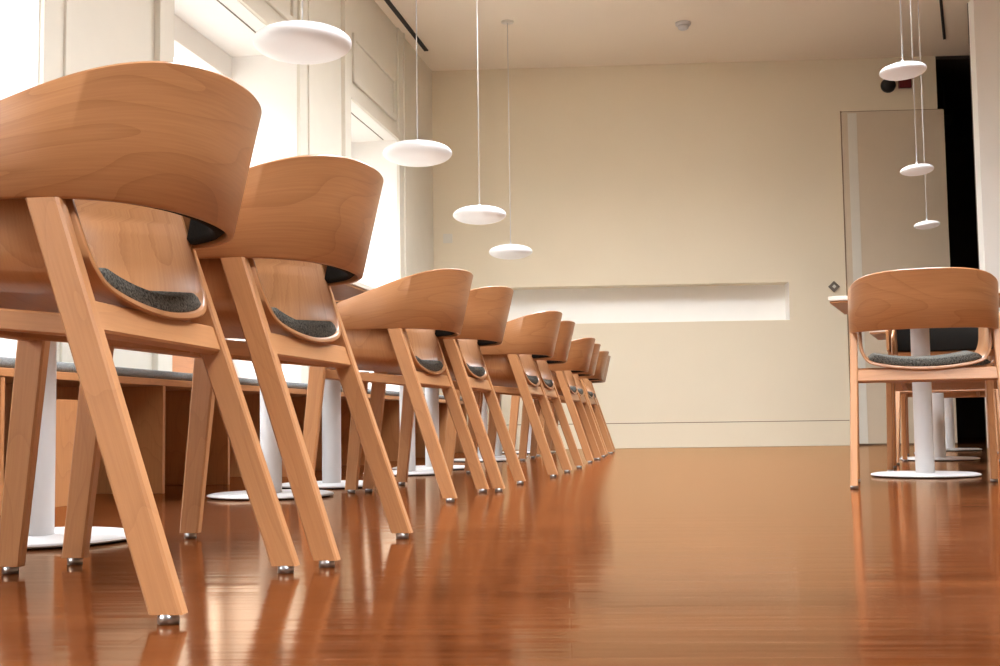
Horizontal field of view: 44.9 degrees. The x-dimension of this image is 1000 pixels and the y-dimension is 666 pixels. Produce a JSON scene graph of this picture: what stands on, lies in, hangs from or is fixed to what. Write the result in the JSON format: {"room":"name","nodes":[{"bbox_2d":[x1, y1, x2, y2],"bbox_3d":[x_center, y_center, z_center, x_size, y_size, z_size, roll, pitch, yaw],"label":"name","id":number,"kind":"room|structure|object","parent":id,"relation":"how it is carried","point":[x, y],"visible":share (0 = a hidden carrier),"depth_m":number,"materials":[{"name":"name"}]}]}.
{"room":"restaurant dining room","nodes":[
{"label":"restaurant dining room","id":0,"kind":"room"},
{"bbox_2d":[0,0,433,393],"bbox_3d":[-2.508,-1.315,1.720,0.560,3.435,19.250,-2,-4,10],"label":"wall","id":1,"kind":"structure","parent":0,"point":[103,32],"depth_m":7.41,"materials":[{"name":"beige paint"}]},
{"bbox_2d":[39,0,70,361],"bbox_3d":[-1.861,-1.180,3.677,0.030,3.435,2.080,-2,-4,10],"label":"trim","id":2,"kind":"structure","parent":1,"relation":"attached to","point":[55,15],"depth_m":4.60,"materials":[{"name":"beige paint"}]},
{"bbox_2d":[172,14,231,372],"bbox_3d":[-1.854,-0.507,6.528,0.140,2.512,1.744,-2,-4,10],"label":"window","id":3,"kind":"structure","parent":1,"relation":"in","point":[191,47],"depth_m":6.95,"materials":[{"name":"white glass"}]},
{"bbox_2d":[152,0,310,382],"bbox_3d":[-1.363,-0.981,6.474,0.030,3.435,2.084,-2,-4,10],"label":"trim","id":4,"kind":"structure","parent":1,"relation":"attached to","point":[164,9],"depth_m":6.96,"materials":[{"name":"beige paint"}]},
{"bbox_2d":[216,0,255,32],"bbox_3d":[-1.490,-1.768,6.553,0.006,0.005,1.644,-2,-4,10],"label":"trim","id":5,"kind":"structure","parent":1,"relation":"attached to","point":[216,0],"depth_m":6.71,"materials":[{"name":"grey plastic"}]},
{"bbox_2d":[351,112,382,139],"bbox_3d":[-1.040,-1.587,9.084,0.006,0.005,1.210,-2,-4,10],"label":"trim","id":6,"kind":"structure","parent":1,"relation":"attached to","point":[351,112],"depth_m":9.20,"materials":[{"name":"grey plastic"}]},
{"bbox_2d":[341,0,406,278],"bbox_3d":[-0.913,-0.801,9.005,0.030,3.435,1.650,-2,-4,10],"label":"trim","id":7,"kind":"structure","parent":1,"relation":"attached to","point":[398,114],"depth_m":9.31,"materials":[{"name":"beige paint"}]},
{"bbox_2d":[384,0,427,50],"bbox_3d":[-1.363,-2.714,6.264,0.035,0.010,8.380,-2,-4,10],"label":"air vent","id":8,"kind":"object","parent":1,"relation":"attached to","point":[392,7],"depth_m":9.67,"materials":[{"name":"black metal"}]},
{"bbox_2d":[0,437,999,665],"bbox_3d":[1.139,0.493,3.164,11.137,0.060,22.014,-1,-4,0],"label":"floor","id":9,"kind":"structure","parent":0,"point":[695,556],"depth_m":1.93,"materials":[{"name":"brown wood"}]},
{"bbox_2d":[27,341,125,549],"bbox_3d":[-1.018,0.090,2.670,0.660,0.730,0.592,-2,-4,10],"label":"cafe table","id":10,"kind":"object","parent":9,"relation":"on","point":[43,533],"visible":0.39,"depth_m":2.63,"materials":[{"name":"metal"}]},
{"bbox_2d":[0,61,299,624],"bbox_3d":[-0.628,0.013,1.817,0.523,0.747,0.535,-1,-4,6],"label":"dining chair","id":11,"kind":"object","parent":9,"relation":"on","point":[112,177],"visible":1,"depth_m":1.65,"materials":[{"name":"brown wood"}]},
{"bbox_2d":[0,367,466,514],"bbox_3d":[-1.327,0.440,5.254,0.446,0.421,9.650,-2,-4,10],"label":"window bench","id":12,"kind":"object","parent":9,"relation":"on","point":[158,409],"visible":0.26,"depth_m":4.51,"materials":[{"name":"brown wood"}]},
{"bbox_2d":[0,357,15,367],"bbox_3d":[-1.322,0.064,3.247,0.297,0.033,0.462,-2,-4,10],"label":"seat cushion","id":13,"kind":"object","parent":12,"relation":"on","point":[7,362],"depth_m":3.52,"materials":[{"name":"fabric"}]},
{"bbox_2d":[57,362,76,372],"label":"seat cushion","id":14,"kind":"object","parent":12,"relation":"on","point":[61,366],"depth_m":3.83,"materials":[{"name":"fabric"}]},
{"bbox_2d":[115,367,192,380],"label":"seat cushion","id":15,"kind":"object","parent":12,"relation":"on","point":[121,371],"depth_m":4.43,"materials":[{"name":"fabric"}]},
{"bbox_2d":[238,377,258,385],"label":"seat cushion","id":16,"kind":"object","parent":12,"relation":"on","point":[254,382],"depth_m":5.33,"materials":[{"name":"fabric"}]},
{"bbox_2d":[286,382,307,389],"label":"seat cushion","id":17,"kind":"object","parent":12,"relation":"on","point":[293,385],"depth_m":5.95,"materials":[{"name":"fabric"}]},
{"bbox_2d":[367,389,398,395],"bbox_3d":[-0.901,0.382,7.641,0.405,0.032,1.680,-2,-4,10],"label":"seat cushion","id":18,"kind":"object","parent":12,"relation":"on","point":[390,393],"visible":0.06,"depth_m":7.66,"materials":[{"name":"fabric"}]},
{"bbox_2d":[424,394,462,400],"bbox_3d":[-0.619,0.494,9.222,0.405,0.032,1.500,-2,-4,10],"label":"seat cushion","id":19,"kind":"object","parent":12,"relation":"on","point":[440,396],"visible":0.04,"depth_m":9.12,"materials":[{"name":"fabric"}]},
{"bbox_2d":[62,154,412,567],"bbox_3d":[-0.494,0.055,2.405,0.523,0.747,0.535,-2,-4,10],"label":"dining chair","id":20,"kind":"object","parent":9,"relation":"on","point":[305,225],"visible":0.78,"depth_m":2.22,"materials":[{"name":"brown wood"}]},
{"bbox_2d":[207,281,373,499],"bbox_3d":[-0.794,0.200,4.197,0.660,0.730,0.592,-2,-4,10],"label":"cafe table","id":21,"kind":"object","parent":9,"relation":"on","point":[268,443],"visible":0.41,"depth_m":4.15,"materials":[{"name":"metal"}]},
{"bbox_2d":[282,300,362,488],"bbox_3d":[-0.673,0.245,4.831,0.660,0.730,0.592,-2,-4,10],"label":"cafe table","id":22,"kind":"object","parent":9,"relation":"on","point":[331,405],"visible":0.3,"depth_m":4.79,"materials":[{"name":"metal"}]},
{"bbox_2d":[303,268,488,501],"bbox_3d":[-0.348,0.175,4.071,0.523,0.747,0.535,-2,-4,11],"label":"dining chair","id":23,"kind":"object","parent":9,"relation":"on","point":[396,326],"visible":0.85,"depth_m":3.87,"materials":[{"name":"brown wood"}]},
{"bbox_2d":[363,385,434,475],"bbox_3d":[-0.452,0.320,5.893,0.660,0.730,0.592,-2,-4,10],"label":"cafe table","id":24,"kind":"object","parent":9,"relation":"on","point":[412,471],"visible":0.24,"depth_m":5.85,"materials":[{"name":"metal"}]},
{"bbox_2d":[392,387,464,469],"bbox_3d":[-0.365,0.362,6.481,0.660,0.730,0.592,-2,-4,10],"label":"cafe table","id":25,"kind":"object","parent":9,"relation":"on","point":[431,394],"visible":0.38,"depth_m":6.45,"materials":[{"name":"metal"}]},
{"bbox_2d":[362,286,525,491],"bbox_3d":[-0.204,0.212,4.590,0.523,0.747,0.535,-1,-4,9],"label":"dining chair","id":26,"kind":"object","parent":9,"relation":"on","point":[487,309],"visible":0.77,"depth_m":4.42,"materials":[{"name":"brown wood"}]},
{"bbox_2d":[454,393,505,461],"bbox_3d":[-0.119,0.451,7.738,0.660,0.730,0.592,-2,-4,10],"label":"cafe table","id":27,"kind":"object","parent":9,"relation":"on","point":[484,404],"visible":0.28,"depth_m":7.70,"materials":[{"name":"metal"}]},
{"bbox_2d":[444,311,571,477],"bbox_3d":[0.036,0.284,5.617,0.523,0.747,0.535,-2,-4,10],"label":"dining chair","id":28,"kind":"object","parent":9,"relation":"on","point":[527,338],"visible":0.78,"depth_m":5.41,"materials":[{"name":"brown wood"}]},
{"bbox_2d":[495,394,527,457],"bbox_3d":[-0.028,0.493,8.326,0.660,0.730,0.592,-2,-4,10],"label":"cafe table","id":29,"kind":"object","parent":9,"relation":"on","point":[498,448],"visible":0.1,"depth_m":8.27,"materials":[{"name":"metal"}]},
{"bbox_2d":[502,424,555,453],"bbox_3d":[0.218,0.579,9.533,0.660,0.730,0.592,-2,-4,10],"label":"cafe table","id":30,"kind":"object","parent":9,"relation":"on","point":[530,427],"visible":0.14,"depth_m":9.48,"materials":[{"name":"metal"}]},
{"bbox_2d":[476,321,582,468],"bbox_3d":[0.130,0.323,6.165,0.523,0.747,0.535,-2,-4,10],"label":"dining chair","id":31,"kind":"object","parent":9,"relation":"on","point":[566,329],"visible":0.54,"depth_m":6.33,"materials":[{"name":"brown wood"}]},
{"bbox_2d":[506,338,601,462],"bbox_3d":[0.331,0.412,7.412,0.523,0.747,0.535,-2,-4,10],"label":"dining chair","id":32,"kind":"object","parent":9,"relation":"on","point":[581,350],"visible":0.66,"depth_m":7.21,"materials":[{"name":"brown wood"}]},
{"bbox_2d":[518,344,605,459],"bbox_3d":[0.411,0.453,7.980,0.523,0.747,0.535,-2,-4,10],"label":"dining chair","id":33,"kind":"object","parent":9,"relation":"on","point":[533,448],"visible":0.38,"depth_m":8.16,"materials":[{"name":"brown wood"}]},
{"bbox_2d":[536,351,613,455],"bbox_3d":[0.542,0.514,8.828,0.523,0.747,0.535,-2,-4,10],"label":"dining chair","id":34,"kind":"object","parent":9,"relation":"on","point":[603,355],"visible":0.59,"depth_m":8.77,"materials":[{"name":"brown wood"}]},
{"bbox_2d":[544,355,614,452],"bbox_3d":[0.610,0.557,9.426,0.523,0.747,0.535,-2,-4,10],"label":"dining chair","id":35,"kind":"object","parent":9,"relation":"on","point":[609,357],"visible":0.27,"depth_m":9.60,"materials":[{"name":"brown wood"}]},
{"bbox_2d":[828,288,999,477],"bbox_3d":[1.741,0.223,4.995,0.660,0.730,0.592,-2,-5,21],"label":"cafe table","id":36,"kind":"object","parent":9,"relation":"on","point":[920,338],"visible":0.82,"depth_m":4.96,"materials":[{"name":"metal"}]},
{"bbox_2d":[848,267,999,488],"bbox_3d":[1.517,0.169,4.327,0.535,0.747,0.523,-2,-4,16],"label":"dining chair","id":37,"kind":"object","parent":9,"relation":"on","point":[935,297],"visible":1,"depth_m":4.17,"materials":[{"name":"brown wood"}]},
{"bbox_2d":[869,330,980,460],"bbox_3d":[2.460,0.348,6.820,0.660,0.730,0.592,-2,-5,21],"label":"cafe table","id":38,"kind":"object","parent":9,"relation":"on","point":[937,398],"visible":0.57,"depth_m":6.77,"materials":[{"name":"metal"}]},
{"bbox_2d":[886,313,999,470],"bbox_3d":[2.031,0.248,5.507,0.535,0.747,0.523,-2,-5,21],"label":"dining chair","id":39,"kind":"object","parent":9,"relation":"on","point":[966,338],"visible":0.27,"depth_m":5.65,"materials":[{"name":"brown wood"}]},
{"bbox_2d":[901,356,989,456],"bbox_3d":[2.714,0.376,7.364,0.535,0.747,0.523,-2,-5,22],"label":"dining chair","id":40,"kind":"object","parent":9,"relation":"on","point":[954,393],"visible":0.05,"depth_m":7.45,"materials":[{"name":"brown wood"}]},
{"bbox_2d":[895,350,999,464],"bbox_3d":[2.341,0.304,6.318,0.535,0.747,0.523,-2,-5,22],"label":"dining chair","id":41,"kind":"object","parent":9,"relation":"on","point":[900,396],"visible":0.09,"depth_m":6.26,"materials":[{"name":"brown wood"}]},
{"bbox_2d":[914,356,998,453],"bbox_3d":[3.067,0.428,8.143,0.535,0.747,0.523,-2,-5,22],"label":"dining chair","id":42,"kind":"object","parent":9,"relation":"on","point":[989,356],"visible":0.04,"depth_m":7.95,"materials":[{"name":"brown wood"}]},
{"bbox_2d":[944,398,981,450],"bbox_3d":[3.197,0.472,8.645,0.660,0.730,0.592,-2,-5,21],"label":"cafe table","id":43,"kind":"object","parent":9,"relation":"on","point":[948,402],"visible":0.4,"depth_m":8.60,"materials":[{"name":"metal"}]},
{"bbox_2d":[374,0,969,70],"bbox_3d":[1.089,-3.062,3.426,11.137,0.200,22.014,-1,-4,0],"label":"ceiling","id":44,"kind":"structure","parent":0,"point":[543,33],"depth_m":9.96,"materials":[{"name":"paint"}]},
{"bbox_2d":[253,0,351,64],"bbox_3d":[-0.705,-1.914,4.310,0.343,1.911,0.343,-1,-4,0],"label":"pendant lamp","id":45,"kind":"object","parent":44,"relation":"hanging from","point":[304,42],"visible":1,"depth_m":4.14,"materials":[{"name":"white plastic"}]},
{"bbox_2d":[383,0,451,166],"bbox_3d":[-0.422,-1.788,6.073,0.343,1.911,0.343,-1,-4,0],"label":"pendant lamp","id":46,"kind":"object","parent":44,"relation":"hanging from","point":[410,153],"visible":1,"depth_m":5.91,"materials":[{"name":"white plastic"}]},
{"bbox_2d":[453,0,505,224],"bbox_3d":[-0.144,-1.659,7.879,0.343,1.911,0.343,-1,-4,0],"label":"pendant lamp","id":47,"kind":"object","parent":44,"relation":"hanging from","point":[479,214],"visible":1,"depth_m":7.71,"materials":[{"name":"white plastic"}]},
{"bbox_2d":[489,19,532,259],"bbox_3d":[0.072,-1.535,9.593,0.343,1.911,0.343,-1,-4,0],"label":"pendant lamp","id":48,"kind":"object","parent":44,"relation":"hanging from","point":[510,251],"visible":1,"depth_m":9.44,"materials":[{"name":"white plastic"}]},
{"bbox_2d":[675,20,690,30],"bbox_3d":[1.476,-2.472,9.757,0.124,0.058,0.124,-1,-4,0],"label":"smoke detector","id":49,"kind":"object","parent":44,"relation":"attached to","point":[682,25],"visible":1,"depth_m":9.72,"materials":[{"name":"white plastic"}]},
{"bbox_2d":[879,0,926,80],"bbox_3d":[1.548,-1.926,4.757,0.176,1.884,0.176,-1,-4,0],"label":"pendant lamp","id":50,"kind":"object","parent":44,"relation":"hanging from","point":[903,70],"visible":1,"depth_m":4.64,"materials":[{"name":"white plastic"}]},
{"bbox_2d":[900,0,933,175],"bbox_3d":[2.254,-1.796,6.645,0.176,1.884,0.176,-1,-4,0],"label":"pendant lamp","id":51,"kind":"object","parent":44,"relation":"hanging from","point":[917,169],"visible":1,"depth_m":6.55,"materials":[{"name":"white plastic"}]},
{"bbox_2d":[914,3,939,229],"bbox_3d":[2.977,-1.667,8.541,0.176,1.884,0.176,-1,-4,0],"label":"pendant lamp","id":52,"kind":"object","parent":44,"relation":"hanging from","point":[928,224],"visible":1,"depth_m":8.47,"materials":[{"name":"white plastic"}]},
{"bbox_2d":[939,0,945,39],"bbox_3d":[2.756,-2.666,7.705,0.022,0.008,5.500,-2,-5,21],"label":"trim","id":53,"kind":"structure","parent":44,"relation":"attached to","point":[940,1],"depth_m":9.73,"materials":[{"name":"black metal"}]},
{"bbox_2d":[942,76,951,126],"bbox_3d":[4.140,-2.174,11.286,0.124,0.500,0.124,-1,-4,0],"label":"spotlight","id":54,"kind":"object","parent":44,"relation":"attached to","point":[947,118],"visible":0.62,"depth_m":11.27,"materials":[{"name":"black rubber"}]},
{"bbox_2d":[432,56,936,424],"bbox_3d":[1.150,-0.688,10.928,5.510,3.435,0.300,-1,-4,3],"label":"wall","id":55,"kind":"structure","parent":0,"point":[687,220],"depth_m":10.80,"materials":[{"name":"beige paint"}]},
{"bbox_2d":[443,234,452,242],"bbox_3d":[-0.469,-0.849,10.871,0.084,0.084,0.014,-1,-4,3],"label":"light switch","id":56,"kind":"object","parent":55,"relation":"attached to","point":[447,238],"visible":1,"depth_m":10.87,"materials":[{"name":"beige paint"}]},
{"bbox_2d":[502,420,849,449],"bbox_3d":[1.232,0.902,10.650,3.645,0.222,0.014,-1,-4,3],"label":"baseboard","id":57,"kind":"structure","parent":55,"relation":"attached to","point":[812,432],"depth_m":10.60,"materials":[{"name":"beige paint"}]},
{"bbox_2d":[828,281,839,291],"bbox_3d":[2.939,-0.409,10.649,0.100,0.100,0.016,-1,-4,3],"label":"thermostat","id":58,"kind":"object","parent":55,"relation":"attached to","point":[833,286],"visible":1,"depth_m":10.65,"materials":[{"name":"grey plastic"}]},
{"bbox_2d":[880,79,895,92],"bbox_3d":[3.447,-2.200,10.733,0.132,0.132,0.055,-1,-4,3],"label":"wall speaker","id":59,"kind":"object","parent":55,"relation":"attached to","point":[887,86],"visible":0.84,"depth_m":10.71,"materials":[{"name":"black plastic"}]},
{"bbox_2d":[840,109,956,444],"bbox_3d":[3.490,-0.505,10.614,0.895,2.960,0.041,-1,-4,3],"label":"door","id":60,"kind":"structure","parent":55,"relation":"in","point":[882,206],"depth_m":10.64,"materials":[{"name":"paint"}]},
{"bbox_2d":[898,79,911,87],"bbox_3d":[3.591,-2.212,10.736,0.110,0.080,0.035,-1,-4,3],"label":"alarm box","id":61,"kind":"object","parent":55,"relation":"attached to","point":[907,83],"visible":0.74,"depth_m":10.72,"materials":[{"name":"red plastic"}]},
{"bbox_2d":[935,55,985,437],"bbox_3d":[5.979,-0.716,11.457,4.173,3.435,4.931,-1,-4,0],"label":"wall","id":62,"kind":"structure","parent":0,"point":[961,199],"depth_m":13.77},
{"bbox_2d":[967,0,999,447],"bbox_3d":[5.095,-0.875,9.125,2.900,3.435,0.140,-1,-4,3],"label":"wall","id":63,"kind":"structure","parent":0,"point":[983,15],"depth_m":9.20,"materials":[{"name":"white paint"}]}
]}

